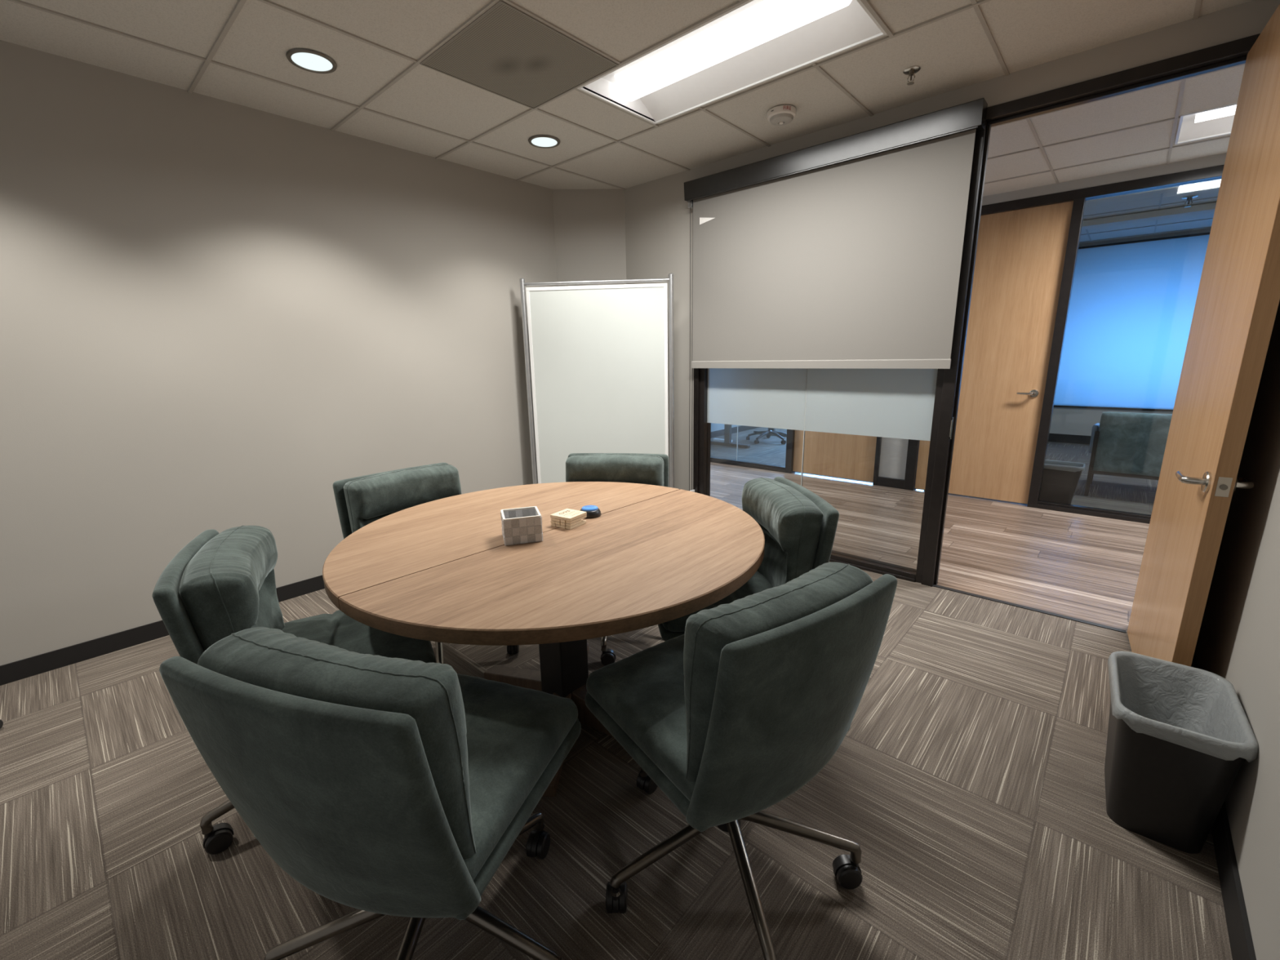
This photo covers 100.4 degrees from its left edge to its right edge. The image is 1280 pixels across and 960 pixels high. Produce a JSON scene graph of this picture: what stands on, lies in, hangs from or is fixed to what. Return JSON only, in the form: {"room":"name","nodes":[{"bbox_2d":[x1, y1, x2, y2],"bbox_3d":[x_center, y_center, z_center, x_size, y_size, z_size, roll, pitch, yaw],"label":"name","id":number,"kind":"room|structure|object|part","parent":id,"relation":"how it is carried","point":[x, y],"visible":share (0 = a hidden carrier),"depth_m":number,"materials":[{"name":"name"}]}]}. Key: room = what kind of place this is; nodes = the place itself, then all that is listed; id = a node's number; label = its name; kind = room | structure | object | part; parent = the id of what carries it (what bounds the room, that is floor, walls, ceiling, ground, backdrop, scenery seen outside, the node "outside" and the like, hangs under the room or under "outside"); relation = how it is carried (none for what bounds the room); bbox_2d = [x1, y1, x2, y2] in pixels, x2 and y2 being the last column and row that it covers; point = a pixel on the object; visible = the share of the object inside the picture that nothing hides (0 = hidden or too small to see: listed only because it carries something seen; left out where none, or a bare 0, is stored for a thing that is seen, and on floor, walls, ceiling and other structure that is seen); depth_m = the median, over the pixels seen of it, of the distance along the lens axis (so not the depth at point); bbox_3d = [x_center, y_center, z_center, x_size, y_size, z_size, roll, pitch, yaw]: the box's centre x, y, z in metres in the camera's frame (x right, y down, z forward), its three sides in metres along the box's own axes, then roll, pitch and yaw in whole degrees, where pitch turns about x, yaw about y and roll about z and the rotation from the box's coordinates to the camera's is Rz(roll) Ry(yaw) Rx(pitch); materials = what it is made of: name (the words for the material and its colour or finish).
{"room":"meeting room","nodes":[
{"label":"meeting room","id":0,"kind":"room"},
{"bbox_2d":[0,40,557,665],"bbox_3d":[-2.084,-0.587,2.837,0.100,2.597,4.216,11,17,41],"label":"wall","id":1,"kind":"structure","parent":0,"point":[220,315],"depth_m":2.66,"materials":[{"name":"beige paint"}]},
{"bbox_2d":[0,574,324,685],"bbox_3d":[-2.021,0.644,3.087,0.008,0.085,4.216,11,17,41],"label":"baseboard","id":2,"kind":"structure","parent":1,"relation":"attached to","point":[15,671],"depth_m":2.51,"materials":[{"name":"rubber"}]},
{"bbox_2d":[552,189,626,286],"bbox_3d":[-0.372,-0.985,4.409,0.486,2.597,0.484,11,17,41],"label":"wall","id":3,"kind":"structure","parent":0,"point":[589,224],"depth_m":4.12,"materials":[{"name":"beige paint"}]},
{"bbox_2d":[0,426,1232,959],"bbox_3d":[1.458,0.276,4.684,11.000,0.050,11.300,11,17,41],"label":"floor","id":4,"kind":"structure","parent":0,"point":[966,776],"depth_m":1.57,"materials":[{"name":"carpet"}]},
{"bbox_2d":[0,719,3,728],"bbox_3d":[-2.431,0.906,1.998,0.036,0.085,0.052,4,14,22],"label":"caster foot","id":5,"kind":"object","parent":4,"relation":"on","point":[1,721],"visible":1,"depth_m":2.02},
{"bbox_2d":[151,525,435,854],"bbox_3d":[-0.962,0.578,1.587,0.645,0.856,0.636,-8,15,-27],"label":"swivel chair","id":6,"kind":"object","parent":4,"relation":"on","point":[218,585],"visible":0.42,"depth_m":1.42,"materials":[{"name":"green fabric"}]},
{"bbox_3d":[-1.093,0.897,1.563,0.317,0.111,0.033,-12,17,-40],"label":"leg","id":7,"kind":"part","parent":6,"relation":"part of","materials":[{"name":"silver metal"}]},
{"bbox_2d":[178,525,284,650],"bbox_3d":[-1.108,0.378,1.485,0.161,0.415,0.497,-8,15,-27],"label":"cushion","id":8,"kind":"object","parent":6,"relation":"on","point":[227,584],"depth_m":1.30,"materials":[{"name":"green fabric"}]},
{"bbox_2d":[281,609,435,662],"bbox_3d":[-0.908,0.514,1.626,0.483,0.102,0.506,-8,15,-27],"label":"seat cushion","id":9,"kind":"object","parent":6,"relation":"on","point":[337,628],"depth_m":1.60,"materials":[{"name":"green fabric"}]},
{"bbox_2d":[159,626,581,959],"bbox_3d":[-0.456,0.673,1.135,0.634,0.858,0.663,4,14,19],"label":"swivel chair","id":10,"kind":"object","parent":4,"relation":"on","point":[380,785],"visible":1,"depth_m":0.87,"materials":[{"name":"green fabric"}]},
{"bbox_3d":[-0.647,0.981,1.167,0.317,0.111,0.033,-5,14,-15],"label":"leg","id":11,"kind":"part","parent":10,"relation":"part of","materials":[{"name":"silver metal"}]},
{"bbox_2d":[197,626,475,859],"bbox_3d":[-0.538,0.492,0.951,0.497,0.415,0.161,4,14,19],"label":"cushion","id":12,"kind":"object","parent":10,"relation":"on","point":[406,693],"depth_m":0.85,"materials":[{"name":"green fabric"}]},
{"bbox_3d":[-0.482,1.007,1.042,0.033,0.111,0.317,-1,13,2],"label":"leg","id":13,"kind":"part","parent":10,"relation":"part of","materials":[{"name":"metal"}]},
{"bbox_3d":[-0.309,0.977,1.156,0.317,0.111,0.033,4,14,19],"label":"leg","id":14,"kind":"part","parent":10,"relation":"part of","materials":[{"name":"silver metal"}]},
{"bbox_2d":[457,673,577,879],"bbox_3d":[-0.461,0.607,1.194,0.506,0.102,0.483,4,14,19],"label":"seat cushion","id":15,"kind":"object","parent":10,"relation":"on","point":[518,738],"depth_m":1.14,"materials":[{"name":"green fabric"}]},
{"bbox_3d":[-0.367,0.933,1.351,0.033,0.111,0.317,9,17,37],"label":"leg","id":16,"kind":"part","parent":10,"relation":"part of","materials":[{"name":"silver metal"}]},
{"bbox_2d":[333,462,519,663],"bbox_3d":[-0.933,0.399,2.348,0.648,0.858,0.647,10,17,39],"label":"swivel chair","id":17,"kind":"object","parent":4,"relation":"on","point":[361,501],"visible":0.25,"depth_m":2.27,"materials":[{"name":"green fabric"}]},
{"bbox_2d":[343,464,461,533],"bbox_3d":[-1.040,0.164,2.400,0.161,0.415,0.497,10,17,39],"label":"cushion","id":18,"kind":"object","parent":17,"relation":"on","point":[367,499],"depth_m":2.29,"materials":[{"name":"green fabric"}]},
{"bbox_3d":[-0.846,0.731,2.256,0.033,0.111,0.317,-6,14,-20],"label":"leg","id":19,"kind":"part","parent":17,"relation":"part of","materials":[{"name":"silver metal"}]},
{"bbox_2d":[322,481,764,796],"bbox_3d":[-0.291,0.515,1.983,1.448,0.776,1.448,11,17,41],"label":"round table","id":20,"kind":"object","parent":4,"relation":"on","point":[443,570],"depth_m":1.60,"materials":[{"name":"brown wood"}]},
{"bbox_2d":[500,506,542,546],"bbox_3d":[-0.400,0.152,1.798,0.125,0.089,0.125,-5,14,-17],"label":"storage basket","id":21,"kind":"object","parent":20,"relation":"on","point":[519,525],"visible":1,"depth_m":1.75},
{"bbox_2d":[565,520,586,529],"bbox_3d":[-0.230,0.161,1.923,0.021,0.009,0.092,7,16,32],"label":"wooden stick","id":22,"kind":"object","parent":20,"relation":"on","point":[584,522],"visible":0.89,"depth_m":1.91,"materials":[{"name":"brown wood"}]},
{"bbox_2d":[565,519,582,526],"bbox_3d":[-0.237,0.153,1.912,0.021,0.009,0.064,7,16,32],"label":"wooden stick","id":23,"kind":"object","parent":22,"relation":"on","point":[580,520],"visible":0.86,"depth_m":1.90,"materials":[{"name":"brown wood"}]},
{"bbox_2d":[565,515,586,524],"bbox_3d":[-0.229,0.140,1.921,0.021,0.009,0.092,7,16,32],"label":"wooden stick","id":24,"kind":"object","parent":23,"relation":"on","point":[584,516],"visible":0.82,"depth_m":1.91,"materials":[{"name":"brown wood"}]},
{"bbox_2d":[564,511,586,521],"bbox_3d":[-0.232,0.129,1.919,0.030,0.011,0.094,7,16,32],"label":"wooden stick","id":25,"kind":"object","parent":24,"relation":"on","point":[570,517],"visible":1,"depth_m":1.91,"materials":[{"name":"brown wood"}]},
{"bbox_3d":[-0.192,0.119,2.043,0.084,0.036,0.084,11,17,41],"label":"push button","id":26,"kind":"part","parent":20,"relation":"part of","materials":[{"name":"blue plastic"}]},
{"label":"wooden stick","id":27,"kind":"object","parent":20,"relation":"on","visible":0},
{"label":"wooden stick","id":28,"kind":"object","parent":27,"relation":"on","visible":0},
{"label":"wooden stick","id":29,"kind":"object","parent":28,"relation":"on","visible":0},
{"bbox_2d":[550,508,578,519],"bbox_3d":[-0.272,0.124,1.944,0.063,0.011,0.094,7,16,32],"label":"wooden stick","id":30,"kind":"object","parent":29,"relation":"on","point":[561,514],"visible":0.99,"depth_m":1.93,"materials":[{"name":"brown wood"}]},
{"bbox_2d":[519,273,674,488],"bbox_3d":[-0.299,-0.493,3.873,1.089,1.880,0.254,0,13,5],"label":"whiteboard","id":31,"kind":"object","parent":4,"relation":"on","point":[598,357],"visible":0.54,"depth_m":3.86,"materials":[{"name":"metal"}]},
{"bbox_3d":[-0.817,-0.525,3.980,0.034,1.812,0.034,0,13,5],"label":"post","id":32,"kind":"part","parent":31,"relation":"part of","materials":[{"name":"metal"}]},
{"bbox_3d":[-0.309,-1.384,3.730,1.052,0.021,0.022,0,13,5],"label":"rail","id":33,"kind":"part","parent":31,"relation":"part of","materials":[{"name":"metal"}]},
{"bbox_3d":[0.230,-0.521,3.881,0.034,1.812,0.034,0,13,5],"label":"post","id":34,"kind":"part","parent":31,"relation":"part of","materials":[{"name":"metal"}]},
{"bbox_2d":[565,453,668,666],"bbox_3d":[-0.139,0.334,2.569,0.662,0.856,0.646,1,13,9],"label":"swivel chair","id":35,"kind":"object","parent":4,"relation":"on","point":[631,468],"visible":0.22,"depth_m":2.61,"materials":[{"name":"green fabric"}]},
{"bbox_3d":[-0.151,0.664,2.488,0.033,0.111,0.317,0,13,4],"label":"leg","id":36,"kind":"part","parent":35,"relation":"part of","materials":[{"name":"silver metal"}]},
{"bbox_2d":[565,453,663,486],"bbox_3d":[-0.123,0.078,2.694,0.497,0.415,0.161,1,13,9],"label":"cushion","id":37,"kind":"object","parent":35,"relation":"on","point":[642,468],"depth_m":2.61,"materials":[{"name":"green fabric"}]},
{"bbox_2d":[713,438,732,442],"bbox_3d":[1.294,-0.619,8.349,0.320,0.035,0.060,11,17,41],"label":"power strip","id":38,"kind":"object","parent":4,"relation":"on","point":[714,439],"visible":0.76,"depth_m":8.36,"materials":[{"name":"white plastic"}]},
{"bbox_2d":[584,562,897,959],"bbox_3d":[0.211,0.611,1.355,0.672,0.856,0.674,-10,16,-34],"label":"swivel chair","id":39,"kind":"object","parent":4,"relation":"on","point":[730,716],"visible":1,"depth_m":1.09,"materials":[{"name":"green fabric"}]},
{"bbox_2d":[586,633,695,801],"bbox_3d":[0.188,0.550,1.384,0.506,0.102,0.483,-10,16,-34],"label":"seat cushion","id":40,"kind":"object","parent":39,"relation":"on","point":[639,697],"depth_m":1.29,"materials":[{"name":"green fabric"}]},
{"bbox_3d":[0.111,0.880,1.540,0.033,0.111,0.317,-13,18,-42],"label":"leg","id":41,"kind":"part","parent":39,"relation":"part of","materials":[{"name":"metal"}]},
{"bbox_3d":[0.072,0.927,1.340,0.317,0.111,0.033,-7,14,-24],"label":"leg","id":42,"kind":"part","parent":39,"relation":"part of","materials":[{"name":"silver metal"}]},
{"bbox_3d":[0.255,0.947,1.241,0.033,0.111,0.317,-3,13,-7],"label":"leg","id":43,"kind":"part","parent":39,"relation":"part of","materials":[{"name":"silver metal"}]},
{"bbox_2d":[683,562,872,782],"bbox_3d":[0.316,0.426,1.168,0.497,0.415,0.161,-10,16,-34],"label":"cushion","id":44,"kind":"object","parent":39,"relation":"on","point":[748,747],"depth_m":1.04,"materials":[{"name":"green fabric"}]},
{"bbox_3d":[0.407,0.912,1.379,0.317,0.111,0.033,1,13,11],"label":"leg","id":45,"kind":"part","parent":39,"relation":"part of","materials":[{"name":"silver metal"}]},
{"bbox_2d":[657,476,839,640],"bbox_3d":[0.346,0.454,2.014,0.654,0.856,0.656,-2,13,-6],"label":"swivel chair","id":46,"kind":"object","parent":4,"relation":"on","point":[798,526],"visible":0.44,"depth_m":1.77,"materials":[{"name":"green fabric"}]},
{"bbox_2d":[662,570,773,631],"bbox_3d":[0.291,0.409,1.983,0.483,0.102,0.506,-2,13,-6],"label":"seat cushion","id":47,"kind":"object","parent":46,"relation":"on","point":[762,580],"depth_m":1.87,"materials":[{"name":"green fabric"}]},
{"bbox_2d":[742,477,822,586],"bbox_3d":[0.510,0.236,1.966,0.161,0.415,0.497,-2,13,-6],"label":"cushion","id":48,"kind":"object","parent":46,"relation":"on","point":[789,517],"depth_m":1.81,"materials":[{"name":"green fabric"}]},
{"bbox_2d":[711,424,786,448],"bbox_3d":[1.763,-0.991,8.376,0.760,0.730,1.620,11,17,41],"label":"desk","id":49,"kind":"object","parent":4,"relation":"on","point":[727,430],"visible":0.23,"depth_m":7.90,"materials":[{"name":"black plastic"}]},
{"bbox_2d":[746,427,786,444],"bbox_3d":[1.983,-1.159,8.174,0.699,1.140,0.684,11,17,41],"label":"office chair","id":50,"kind":"object","parent":4,"relation":"on","point":[769,433],"visible":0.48,"depth_m":8.24,"materials":[{"name":"black plastic"}]},
{"bbox_3d":[1.855,-0.731,8.371,0.316,0.101,0.056,6,15,28],"label":"leg","id":51,"kind":"part","parent":50,"relation":"part of","materials":[{"name":"black plastic"}]},
{"bbox_3d":[1.881,-0.684,8.170,0.316,0.101,0.056,-13,18,-42],"label":"leg","id":52,"kind":"part","parent":50,"relation":"part of","materials":[{"name":"black plastic"}]},
{"bbox_3d":[2.084,-0.679,8.131,0.056,0.101,0.316,-7,14,-24],"label":"leg","id":53,"kind":"part","parent":50,"relation":"part of","materials":[{"name":"black plastic"}]},
{"bbox_3d":[2.184,-0.722,8.308,0.316,0.101,0.056,-3,13,-7],"label":"leg","id":54,"kind":"part","parent":50,"relation":"part of","materials":[{"name":"black plastic"}]},
{"bbox_2d":[933,584,1125,633],"bbox_3d":[2.019,0.670,2.832,0.836,0.004,0.030,11,17,41],"label":"threshold","id":55,"kind":"object","parent":4,"relation":"on","point":[934,585],"visible":1,"depth_m":2.79,"materials":[{"name":"metal"}]},
{"bbox_2d":[1039,459,1085,504],"bbox_3d":[3.669,0.020,4.722,0.380,0.352,0.251,11,17,41],"label":"waste bin","id":56,"kind":"object","parent":4,"relation":"on","point":[1060,479],"visible":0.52,"depth_m":4.63,"materials":[{"name":"black plastic"}]},
{"bbox_2d":[1084,411,1172,496],"bbox_3d":[4.872,-0.190,4.603,1.538,0.772,0.710,11,17,41],"label":"chair","id":57,"kind":"object","parent":4,"relation":"on","point":[1122,444],"visible":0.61,"depth_m":4.65,"materials":[{"name":"fabric"}]},
{"bbox_3d":[4.107,-0.145,4.851,0.030,0.600,0.030,11,17,41],"label":"leg","id":58,"kind":"part","parent":57,"relation":"part of","materials":[{"name":"silver metal"}]},
{"bbox_3d":[4.287,-0.419,5.028,0.048,0.248,0.617,11,17,41],"label":"armrest","id":59,"kind":"part","parent":57,"relation":"part of","materials":[{"name":"metal"}]},
{"bbox_3d":[4.855,-0.033,4.617,1.480,0.030,0.650,11,17,41],"label":"frame","id":60,"kind":"part","parent":57,"relation":"part of","materials":[{"name":"silver metal"}]},
{"bbox_3d":[4.670,-0.244,4.361,1.440,0.550,0.110,11,17,41],"label":"backrest","id":61,"kind":"part","parent":57,"relation":"part of","materials":[{"name":"fabric"}]},
{"bbox_2d":[1104,651,1257,853],"bbox_3d":[1.513,0.784,1.548,0.273,0.383,0.413,9,17,38],"label":"waste bin","id":62,"kind":"object","parent":4,"relation":"on","point":[1180,736],"visible":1,"depth_m":1.46,"materials":[{"name":"black plastic"}]},
{"bbox_2d":[0,0,1253,189],"bbox_3d":[-0.520,-1.603,1.403,3.820,0.030,4.600,11,17,41],"label":"ceiling","id":63,"kind":"structure","parent":0,"point":[955,51],"depth_m":2.27,"materials":[{"name":"tile"}]},
{"bbox_2d":[285,48,337,73],"bbox_3d":[-1.382,-1.762,2.250,0.186,0.008,0.186,11,17,41],"label":"recessed light","id":64,"kind":"object","parent":63,"relation":"in","point":[309,60],"visible":1,"depth_m":2.24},
{"bbox_2d":[419,0,618,109],"bbox_3d":[-0.515,-1.789,2.294,0.600,0.007,0.600,11,17,41],"label":"ceiling vent","id":65,"kind":"object","parent":63,"relation":"in","point":[507,52],"visible":1,"depth_m":2.26,"materials":[{"name":"metal"}]},
{"bbox_2d":[528,134,559,148],"bbox_3d":[-0.562,-1.984,3.132,0.186,0.008,0.186,11,17,41],"label":"recessed light","id":66,"kind":"object","parent":63,"relation":"in","point":[543,141],"visible":1,"depth_m":3.12,"materials":[{"name":"white plastic"}]},
{"bbox_2d":[8,0,1201,190],"bbox_3d":[-0.527,-1.586,1.414,3.800,0.008,4.600,11,17,41],"label":"grid","id":67,"kind":"object","parent":63,"relation":"attached to","point":[975,3],"visible":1,"depth_m":2.26,"materials":[{"name":"paint"}]},
{"bbox_2d":[577,0,886,124],"bbox_3d":[0.343,-1.862,2.306,1.218,0.109,0.568,11,17,41],"label":"ceiling light","id":68,"kind":"object","parent":63,"relation":"attached to","point":[754,42],"visible":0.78,"depth_m":2.33,"materials":[{"name":"white plastic"}]},
{"bbox_2d":[767,105,796,125],"bbox_3d":[0.743,-1.903,2.803,0.148,0.060,0.148,11,17,41],"label":"smoke detector","id":69,"kind":"object","parent":63,"relation":"attached to","point":[780,115],"visible":1,"depth_m":2.76,"materials":[{"name":"plastic"}]},
{"bbox_2d":[902,66,920,85],"bbox_3d":[1.231,-1.830,2.422,0.072,0.056,0.072,11,17,41],"label":"sprinkler","id":70,"kind":"object","parent":63,"relation":"attached to","point":[910,71],"visible":1,"depth_m":2.41,"materials":[{"name":"silver metal"}]},
{"bbox_2d":[711,422,741,431],"bbox_3d":[1.418,-2.099,8.819,0.120,2.700,4.120,11,17,41],"label":"wall","id":71,"kind":"structure","parent":0,"point":[714,427],"depth_m":8.85,"materials":[{"name":"paint"}]},
{"bbox_2d":[711,425,760,438],"bbox_3d":[1.490,-0.825,9.072,0.010,0.100,4.120,11,17,41],"label":"baseboard","id":72,"kind":"structure","parent":71,"relation":"attached to","point":[719,433],"depth_m":9.22,"materials":[{"name":"rubber"}]},
{"bbox_2d":[624,0,1279,490],"bbox_3d":[0.766,-0.832,3.661,11.000,2.597,0.100,11,17,41],"label":"wall","id":73,"kind":"structure","parent":0,"point":[657,212],"depth_m":3.23,"materials":[{"name":"beige paint"}]},
{"bbox_2d":[693,33,1260,586],"bbox_3d":[1.420,-0.638,3.104,2.645,2.450,0.126,11,17,41],"label":"window","id":74,"kind":"structure","parent":73,"relation":"in","point":[914,404],"depth_m":3.07,"materials":[{"name":"brown metal"}]},
{"bbox_2d":[684,97,987,492],"bbox_3d":[0.990,-0.804,3.308,1.730,2.227,0.094,11,17,41],"label":"roller blind","id":75,"kind":"object","parent":74,"relation":"attached to","point":[844,252],"visible":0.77,"depth_m":3.05,"materials":[{"name":"beige fabric"}]},
{"bbox_3d":[0.369,-0.898,3.859,0.004,2.052,0.034,11,17,41],"label":"bead chain","id":76,"kind":"part","parent":75,"relation":"part of","materials":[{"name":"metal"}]},
{"bbox_2d":[699,217,714,224],"bbox_3d":[0.451,-1.743,3.570,0.127,0.045,0.001,11,17,41],"label":"sticker","id":77,"kind":"object","parent":75,"relation":"attached to","point":[702,220],"visible":1,"depth_m":3.59,"materials":[{"name":"white paper"}]},
{"bbox_3d":[1.073,-0.703,3.410,1.709,2.450,0.124,11,17,41],"label":"frame","id":78,"kind":"part","parent":74,"relation":"part of","materials":[{"name":"brown metal"}]},
{"bbox_3d":[1.355,-0.648,3.162,0.757,2.355,0.010,11,17,41],"label":"glass pane","id":79,"kind":"part","parent":74,"relation":"part of","materials":[{"name":"clear glass"}]},
{"bbox_3d":[1.688,-0.280,2.889,0.004,0.120,0.042,11,17,41],"label":"strike plate","id":80,"kind":"part","parent":74,"relation":"part of","materials":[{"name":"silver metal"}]},
{"bbox_3d":[2.057,-0.520,2.547,0.936,2.450,0.124,11,17,41],"label":"door frame","id":81,"kind":"part","parent":74,"relation":"part of","materials":[{"name":"brown metal"}]},
{"bbox_2d":[1127,4,1279,666],"bbox_3d":[2.032,-0.346,1.904,0.166,2.380,0.924,9,16,36],"label":"door","id":82,"kind":"structure","parent":74,"relation":"attached to","point":[1237,300],"depth_m":1.76,"materials":[{"name":"brown wood"}]},
{"bbox_3d":[1.783,-0.007,1.734,0.055,0.023,0.117,9,16,36],"label":"lever","id":83,"kind":"part","parent":82,"relation":"part of","materials":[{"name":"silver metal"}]},
{"bbox_3d":[1.765,0.021,1.614,0.029,0.060,0.002,9,16,36],"label":"latch plate","id":84,"kind":"part","parent":82,"relation":"part of","materials":[{"name":"metal"}]},
{"bbox_3d":[1.871,0.009,1.660,0.045,0.023,0.102,9,16,36],"label":"lever","id":85,"kind":"part","parent":82,"relation":"part of","materials":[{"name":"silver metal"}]},
{"bbox_2d":[982,152,1226,205],"bbox_3d":[2.287,-1.309,5.293,11.000,2.730,0.100,11,17,41],"label":"wall","id":86,"kind":"structure","parent":0,"point":[1218,159],"depth_m":3.92,"materials":[{"name":"beige paint"}]},
{"bbox_2d":[710,425,785,472],"bbox_3d":[0.083,-1.574,7.263,4.272,2.432,0.112,11,17,41],"label":"window","id":87,"kind":"structure","parent":86,"relation":"in","point":[714,460],"depth_m":6.45,"materials":[{"name":"brown metal"}]},
{"bbox_3d":[0.105,-0.415,7.533,4.272,0.052,0.112,11,17,41],"label":"sill","id":88,"kind":"part","parent":87,"relation":"part of","materials":[{"name":"brown metal"}]},
{"bbox_2d":[792,430,876,481],"bbox_3d":[2.044,-1.210,5.500,0.895,2.408,0.110,11,17,41],"label":"door","id":89,"kind":"structure","parent":86,"relation":"in","point":[851,456],"depth_m":5.70,"materials":[{"name":"brown wood"}]},
{"bbox_2d":[878,436,908,479],"bbox_3d":[2.517,-1.162,5.104,0.258,2.342,0.020,11,17,41],"label":"panel","id":90,"kind":"object","parent":86,"relation":"attached to","point":[893,456],"visible":0.29,"depth_m":5.32,"materials":[{"name":"grey metal"}]},
{"bbox_2d":[915,200,1073,503],"bbox_3d":[3.006,-1.028,4.657,0.910,2.414,0.110,11,17,41],"label":"door","id":91,"kind":"structure","parent":86,"relation":"in","point":[1020,254],"depth_m":4.55,"materials":[{"name":"brown wood"}]},
{"bbox_3d":[3.240,-0.725,4.478,0.122,0.023,0.056,11,17,41],"label":"lever","id":92,"kind":"part","parent":91,"relation":"part of","materials":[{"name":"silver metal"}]},
{"bbox_2d":[785,164,1224,507],"bbox_3d":[2.215,-1.210,5.385,10.000,2.500,0.112,11,17,41],"label":"frame","id":93,"kind":"object","parent":86,"relation":"attached to","point":[1079,197],"visible":0.52,"depth_m":4.25,"materials":[{"name":"brown metal"}]},
{"bbox_2d":[1036,177,1222,524],"bbox_3d":[4.676,-0.719,3.233,3.388,2.432,0.112,11,17,41],"label":"window","id":94,"kind":"structure","parent":86,"relation":"in","point":[1109,513],"depth_m":4.32,"materials":[{"name":"brown metal"}]},
{"bbox_3d":[4.698,0.439,3.503,3.388,0.052,0.112,11,17,41],"label":"sill","id":95,"kind":"part","parent":94,"relation":"part of","materials":[{"name":"brown metal"}]},
{"bbox_2d":[982,65,1244,196],"bbox_3d":[1.504,-2.291,4.192,11.000,0.030,2.180,11,17,41],"label":"ceiling","id":96,"kind":"structure","parent":0,"point":[1220,88],"depth_m":3.24,"materials":[{"name":"tile"}]},
{"bbox_2d":[984,62,1245,184],"bbox_3d":[1.504,-2.273,4.197,11.000,0.008,2.180,11,17,41],"label":"grid","id":97,"kind":"object","parent":96,"relation":"attached to","point":[1041,147],"visible":0.13,"depth_m":3.22,"materials":[{"name":"paint"}]},
{"bbox_2d":[1174,102,1237,144],"bbox_3d":[3.611,-2.025,2.742,1.195,0.109,0.570,11,17,41],"label":"ceiling light","id":98,"kind":"object","parent":96,"relation":"attached to","point":[1218,121],"visible":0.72,"depth_m":3.19,"materials":[{"name":"white plastic"}]},
{"bbox_2d":[1049,228,1210,435],"bbox_3d":[5.110,-2.074,8.349,11.000,2.730,0.120,11,17,41],"label":"wall","id":99,"kind":"structure","parent":0,"point":[1064,420],"depth_m":7.50,"materials":[{"name":"paint"}]},
{"bbox_2d":[1048,433,1090,444],"bbox_3d":[6.021,-0.618,7.782,8.500,0.120,0.010,11,17,41],"label":"baseboard","id":100,"kind":"structure","parent":99,"relation":"attached to","point":[1068,438],"depth_m":7.65,"materials":[{"name":"rubber"}]},
{"bbox_2d":[1053,232,1209,411],"bbox_3d":[7.375,-1.829,6.197,4.650,2.140,0.045,11,17,41],"label":"window shade","id":101,"kind":"object","parent":99,"relation":"attached to","point":[1132,304],"visible":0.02,"depth_m":7.01,"materials":[{"name":"blue fabric"}]},
{"bbox_2d":[1080,231,1210,247],"bbox_3d":[7.470,-1.853,6.224,4.650,2.140,0.080,11,17,41],"label":"window","id":102,"kind":"structure","parent":99,"relation":"in","point":[1208,232],"depth_m":6.80,"materials":[{"name":"brown metal"}]},
{"bbox_2d":[1079,184,1220,243],"bbox_3d":[3.738,-3.023,6.583,11.000,0.030,4.320,11,17,41],"label":"ceiling","id":103,"kind":"structure","parent":0,"point":[1212,191],"depth_m":5.63,"materials":[{"name":"tile"}]},
{"bbox_2d":[1079,193,1217,242],"bbox_3d":[3.711,-2.999,6.558,10.800,0.012,4.200,11,17,41],"label":"grid","id":104,"kind":"object","parent":103,"relation":"attached to","point":[1162,194],"visible":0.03,"depth_m":6.12,"materials":[{"name":"paint"}]},
{"bbox_2d":[1081,202,1216,230],"bbox_3d":[6.260,-2.598,4.802,4.600,0.061,0.220,11,17,41],"label":"ceiling beam","id":105,"kind":"structure","parent":103,"relation":"attached to","point":[1206,208],"depth_m":5.55,"materials":[{"name":"tile"}]},
{"bbox_2d":[1085,179,1221,204],"bbox_3d":[5.439,-2.385,3.911,4.600,0.041,0.160,11,17,41],"label":"ceiling beam","id":106,"kind":"structure","parent":103,"relation":"attached to","point":[1217,182],"depth_m":4.69,"materials":[{"name":"tile"}]},
{"bbox_2d":[1181,195,1198,207],"bbox_3d":[5.192,-2.631,5.047,0.115,0.089,0.115,11,17,41],"label":"sprinkler","id":107,"kind":"object","parent":103,"relation":"attached to","point":[1188,198],"visible":1,"depth_m":5.03,"materials":[{"name":"silver metal"}]},
{"bbox_2d":[1194,300,1279,959],"bbox_3d":[0.948,-0.081,0.429,0.100,2.597,4.600,11,17,41],"label":"wall","id":108,"kind":"structure","parent":0,"point":[1238,641],"depth_m":1.49,"materials":[{"name":"beige paint"}]},
{"bbox_2d":[1191,653,1256,959],"bbox_3d":[0.922,1.129,0.741,0.010,0.100,4.580,11,17,41],"label":"baseboard","id":109,"kind":"structure","parent":108,"relation":"attached to","point":[1242,946],"depth_m":1.27,"materials":[{"name":"rubber"}]}
]}

